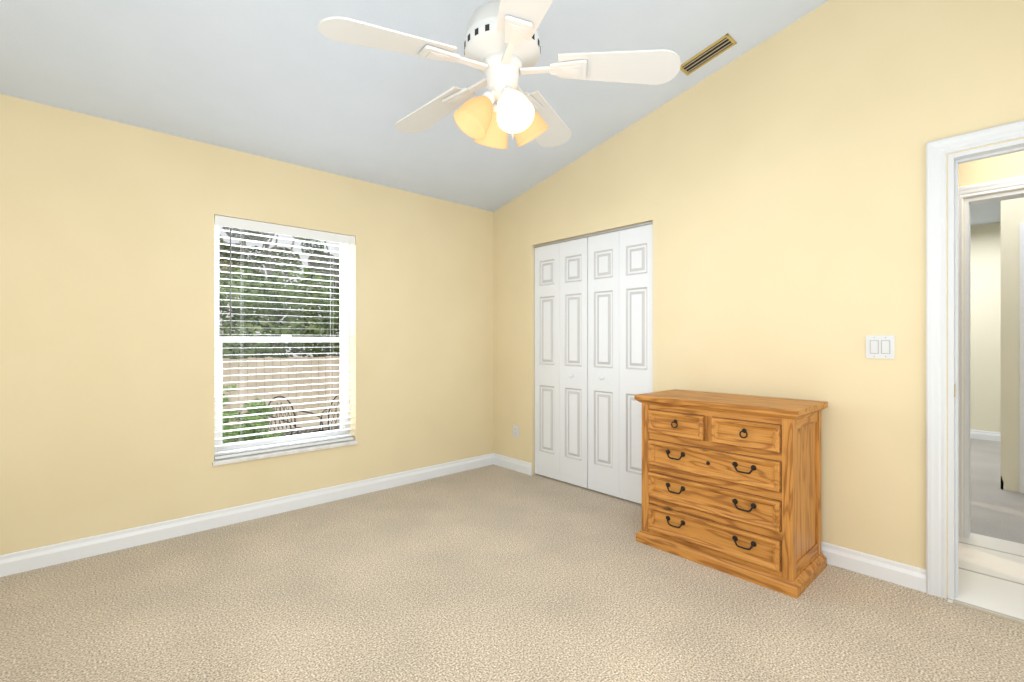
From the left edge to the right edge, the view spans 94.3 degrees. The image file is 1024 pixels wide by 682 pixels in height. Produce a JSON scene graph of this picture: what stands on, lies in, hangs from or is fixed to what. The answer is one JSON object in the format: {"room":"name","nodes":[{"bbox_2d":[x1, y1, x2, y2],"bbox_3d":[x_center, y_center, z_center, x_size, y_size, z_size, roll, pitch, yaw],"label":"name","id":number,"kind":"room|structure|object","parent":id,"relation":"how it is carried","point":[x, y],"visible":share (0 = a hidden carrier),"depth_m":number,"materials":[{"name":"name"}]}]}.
{"room":"bedroom","nodes":[
{"label":"bedroom","id":0,"kind":"room"},
{"bbox_2d":[0,94,492,554],"bbox_3d":[0.280,-0.030,5.158,9.170,2.440,0.200,0,0,-42],"label":"wall","id":1,"kind":"structure","parent":0,"point":[106,326],"depth_m":2.86,"materials":[{"name":"paint"}]},
{"bbox_2d":[0,453,491,576],"bbox_3d":[-1.548,1.137,3.342,3.720,0.105,0.016,0,0,-42],"label":"baseboard","id":2,"kind":"structure","parent":1,"relation":"attached to","point":[40,557],"depth_m":3.00,"materials":[{"name":"white wood"}]},
{"bbox_2d":[214,224,349,454],"bbox_3d":[-1.646,-0.021,3.448,0.940,1.578,0.078,0,0,-42],"label":"window","id":3,"kind":"structure","parent":1,"relation":"in","point":[344,341],"depth_m":3.47,"materials":[{"name":"white"}]},
{"bbox_2d":[214,215,354,458],"bbox_3d":[-1.581,-0.022,3.377,0.932,1.569,0.071,0,0,-42],"label":"window blind","id":4,"kind":"object","parent":3,"relation":"attached to","point":[231,222],"visible":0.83,"depth_m":3.32,"materials":[{"name":"white plastic"}]},
{"bbox_2d":[212,440,357,465],"bbox_3d":[-1.582,0.781,3.378,0.964,0.026,0.127,0,0,-42],"label":"window sill","id":5,"kind":"structure","parent":1,"relation":"attached to","point":[229,460],"depth_m":3.30,"materials":[{"name":"wood"}]},
{"bbox_2d":[0,0,827,211],"bbox_3d":[-0.108,-1.747,1.743,3.990,1.077,4.720,0,0,-42],"label":"ceiling","id":6,"kind":"structure","parent":0,"point":[286,81],"depth_m":2.59,"materials":[{"name":"paint"}]},
{"bbox_2d":[318,0,680,148],"bbox_3d":[-0.074,-1.246,1.856,1.268,0.955,1.242,0,0,-42],"label":"ceiling fan","id":7,"kind":"object","parent":6,"relation":"hanging from","point":[502,49],"visible":1,"depth_m":1.77,"materials":[{"name":"white"}]},
{"bbox_2d":[680,33,736,74],"bbox_3d":[1.163,-1.704,2.835,0.124,0.068,0.305,0,0,-42],"label":"ceiling vent","id":8,"kind":"object","parent":6,"relation":"in","point":[724,43],"visible":0.85,"depth_m":2.83,"materials":[{"name":"gold metal"}]},
{"bbox_2d":[0,464,1023,681],"bbox_3d":[-0.108,1.240,1.743,3.990,0.100,4.720,0,0,-42],"label":"floor","id":9,"kind":"structure","parent":0,"point":[492,573],"depth_m":2.10,"materials":[{"name":"beige carpet"}]},
{"bbox_2d":[634,389,827,598],"bbox_3d":[1.197,0.755,2.664,0.475,0.870,0.870,0,0,-42],"label":"dresser","id":10,"kind":"object","parent":9,"relation":"on","point":[731,484],"visible":0.98,"depth_m":2.45,"materials":[{"name":"brown wood"}]},
{"bbox_2d":[953,601,1023,624],"bbox_3d":[2.269,1.189,1.869,0.025,0.006,0.784,0,0,-42],"label":"threshold strip","id":11,"kind":"object","parent":9,"relation":"on","point":[989,613],"depth_m":2.07,"materials":[{"name":"beige wood"}]},
{"bbox_2d":[493,0,1023,597],"bbox_3d":[1.388,-0.498,2.974,0.120,3.376,4.520,0,0,-42],"label":"wall","id":12,"kind":"structure","parent":0,"point":[773,188],"depth_m":2.60,"materials":[{"name":"paint"}]},
{"bbox_2d":[492,453,531,474],"bbox_3d":[-0.001,1.137,4.394,0.016,0.105,0.510,0,0,-42],"label":"baseboard","id":13,"kind":"structure","parent":12,"relation":"attached to","point":[517,465],"depth_m":4.38,"materials":[{"name":"white wood"}]},
{"bbox_2d":[513,425,518,437],"bbox_3d":[0.035,0.830,4.360,0.008,0.114,0.070,0,0,-42],"label":"electrical outlet plate","id":14,"kind":"object","parent":12,"relation":"attached to","point":[515,431],"visible":1,"depth_m":4.35,"materials":[{"name":"white plastic"}]},
{"bbox_2d":[534,221,652,503],"bbox_3d":[0.605,0.165,3.788,0.078,2.023,1.192,0,0,-42],"label":"closet doors","id":15,"kind":"structure","parent":12,"relation":"in","point":[593,334],"depth_m":3.74,"materials":[{"name":"white painted wood"}]},
{"bbox_2d":[821,541,925,592],"bbox_3d":[1.473,1.137,2.780,0.016,0.105,1.460,0,0,-42],"label":"baseboard","id":16,"kind":"structure","parent":12,"relation":"attached to","point":[902,574],"depth_m":2.38,"materials":[{"name":"white wood"}]},
{"bbox_2d":[866,335,894,358],"bbox_3d":[1.843,0.030,2.377,0.012,0.116,0.116,0,0,-42],"label":"switch plate","id":17,"kind":"object","parent":12,"relation":"attached to","point":[880,346],"visible":1,"depth_m":2.38,"materials":[{"name":"white plastic"}]},
{"bbox_2d":[926,120,1023,599],"bbox_3d":[2.339,0.127,1.932,0.164,2.126,0.972,0,0,-42],"label":"door frame","id":18,"kind":"structure","parent":12,"relation":"attached to","point":[938,151],"depth_m":2.20,"materials":[{"name":"white wood"}]},
{"bbox_2d":[827,564,947,600],"bbox_3d":[2.344,1.239,1.897,0.160,0.100,3.000,0,0,-42],"label":"floor carpet edge","id":19,"kind":"structure","parent":0,"point":[900,586],"depth_m":2.33,"materials":[{"name":"beige carpet"}]},
{"bbox_2d":[970,222,997,431],"bbox_3d":[6.058,-0.110,5.423,0.120,2.600,4.240,0,0,-42],"label":"wall","id":20,"kind":"structure","parent":0,"point":[994,327],"depth_m":5.73,"materials":[{"name":"paint"}]},
{"bbox_2d":[970,430,1000,441],"bbox_3d":[6.007,1.137,5.377,0.016,0.105,4.000,0,0,-42],"label":"baseboard","id":21,"kind":"structure","parent":20,"relation":"attached to","point":[985,435],"depth_m":5.71,"materials":[{"name":"white wood"}]},
{"bbox_2d":[947,533,1023,621],"bbox_3d":[2.713,1.240,2.234,1.160,0.100,3.000,0,0,-42],"label":"floor","id":22,"kind":"structure","parent":0,"point":[991,574],"depth_m":2.41,"materials":[{"name":"white tile"}]},
{"bbox_2d":[970,201,1000,225],"bbox_3d":[4.544,-1.450,4.041,3.980,0.080,4.000,0,0,-42],"label":"ceiling","id":23,"kind":"structure","parent":0,"point":[985,213],"depth_m":5.25,"materials":[{"name":"paint"}]},
{"bbox_2d":[959,151,1023,536],"bbox_3d":[3.097,-0.030,2.584,0.120,2.440,3.240,0,0,-42],"label":"wall","id":24,"kind":"structure","parent":0,"point":[1006,166],"depth_m":2.81,"materials":[{"name":"paint"}]},
{"bbox_2d":[959,176,1023,537],"bbox_3d":[3.069,0.127,2.616,0.164,2.126,0.977,0,0,-42],"label":"door frame","id":25,"kind":"structure","parent":24,"relation":"attached to","point":[996,186],"depth_m":2.88,"materials":[{"name":"white wood"}]},
{"bbox_2d":[970,438,1023,543],"bbox_3d":[4.544,1.240,4.041,3.980,0.100,4.000,0,0,-42],"label":"floor","id":26,"kind":"structure","parent":0,"point":[996,511],"depth_m":3.54,"materials":[{"name":"grey tile"}]},
{"bbox_2d":[998,197,1023,491],"bbox_3d":[4.525,-0.110,3.245,0.120,2.600,1.649,0,0,-42],"label":"wall","id":27,"kind":"structure","parent":0,"point":[1012,210],"depth_m":3.78,"materials":[{"name":"paint"}]},
{"bbox_2d":[1020,223,1023,492],"bbox_3d":[4.279,0.135,3.369,0.075,2.110,0.925,0,0,-42],"label":"trim","id":28,"kind":"structure","parent":27,"relation":"attached to","point":[1021,357],"depth_m":3.71,"materials":[{"name":"white wood"}]},
{"label":"outside","id":29,"kind":"structure","parent":0,"visible":0},
{"bbox_2d":[222,356,339,442],"bbox_3d":[-9.882,1.640,26.349,65.000,0.200,44.799,0,0,-42],"label":"ground","id":30,"kind":"structure","parent":29,"point":[306,425],"depth_m":8.65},
{"bbox_2d":[219,230,271,294],"bbox_3d":[-10.932,-3.482,13.566,8.512,10.048,6.484,0,0,-42],"label":"tree","id":31,"kind":"object","parent":30,"relation":"on","point":[225,254],"depth_m":16.88,"materials":[{"name":"green plant"}]},
{"bbox_2d":[222,384,284,443],"bbox_3d":[-2.787,0.996,4.920,0.724,1.088,0.591,0,0,-42],"label":"bush","id":32,"kind":"object","parent":30,"relation":"on","point":[247,425],"depth_m":4.83,"materials":[{"name":"green plant"}]},
{"bbox_2d":[219,227,312,352],"bbox_3d":[-6.450,-2.760,11.991,7.295,8.603,5.096,0,0,-42],"label":"tree","id":33,"kind":"object","parent":30,"relation":"on","point":[250,237],"depth_m":12.07,"materials":[{"name":"green plant"}]},
{"bbox_2d":[219,266,339,397],"bbox_3d":[-2.809,-0.204,13.194,17.169,3.488,3.190,0,0,-42],"label":"hedge","id":34,"kind":"object","parent":30,"relation":"on","point":[323,321],"depth_m":10.19,"materials":[{"name":"green plant"}]},
{"bbox_2d":[219,241,339,309],"bbox_3d":[-5.396,-3.722,15.937,9.427,10.527,6.706,0,0,-42],"label":"tree","id":35,"kind":"object","parent":30,"relation":"on","point":[333,272],"depth_m":15.99,"materials":[{"name":"green plant"}]},
{"bbox_2d":[219,233,339,335],"bbox_3d":[-10.543,-4.723,18.194,10.934,12.529,8.063,0,0,-42],"label":"tree","id":36,"kind":"object","parent":30,"relation":"on","point":[238,249],"depth_m":19.16,"materials":[{"name":"green plant"}]},
{"bbox_2d":[222,356,339,427],"bbox_3d":[-1.265,0.919,11.777,24.074,1.242,0.060,0,0,-42],"label":"fence","id":37,"kind":"object","parent":30,"relation":"on","point":[264,362],"depth_m":8.98,"materials":[{"name":"brown wood"}]},
{"bbox_2d":[263,396,320,436],"bbox_3d":[-2.707,1.117,5.866,0.558,0.850,0.497,0,0,28],"label":"outdoor chair","id":38,"kind":"object","parent":30,"relation":"on","point":[297,431],"depth_m":5.94,"materials":[{"name":"grey metal"}]},
{"bbox_2d":[256,246,338,314],"bbox_3d":[-5.857,-4.115,20.033,9.502,11.313,7.156,0,0,-42],"label":"tree","id":39,"kind":"object","parent":30,"relation":"on","point":[293,261],"depth_m":15.94,"materials":[{"name":"green plant"}]},
{"bbox_2d":[295,237,339,274],"bbox_3d":[-6.651,-4.596,25.691,11.325,12.273,8.359,0,0,-42],"label":"tree","id":40,"kind":"object","parent":30,"relation":"on","point":[313,251],"depth_m":22.85,"materials":[{"name":"green plant"}]},
{"bbox_2d":[320,395,339,431],"bbox_3d":[-2.207,1.117,6.184,0.497,0.850,0.558,0,0,-12],"label":"outdoor chair","id":41,"kind":"object","parent":30,"relation":"on","point":[336,427],"depth_m":6.29,"materials":[{"name":"grey metal"}]}
]}

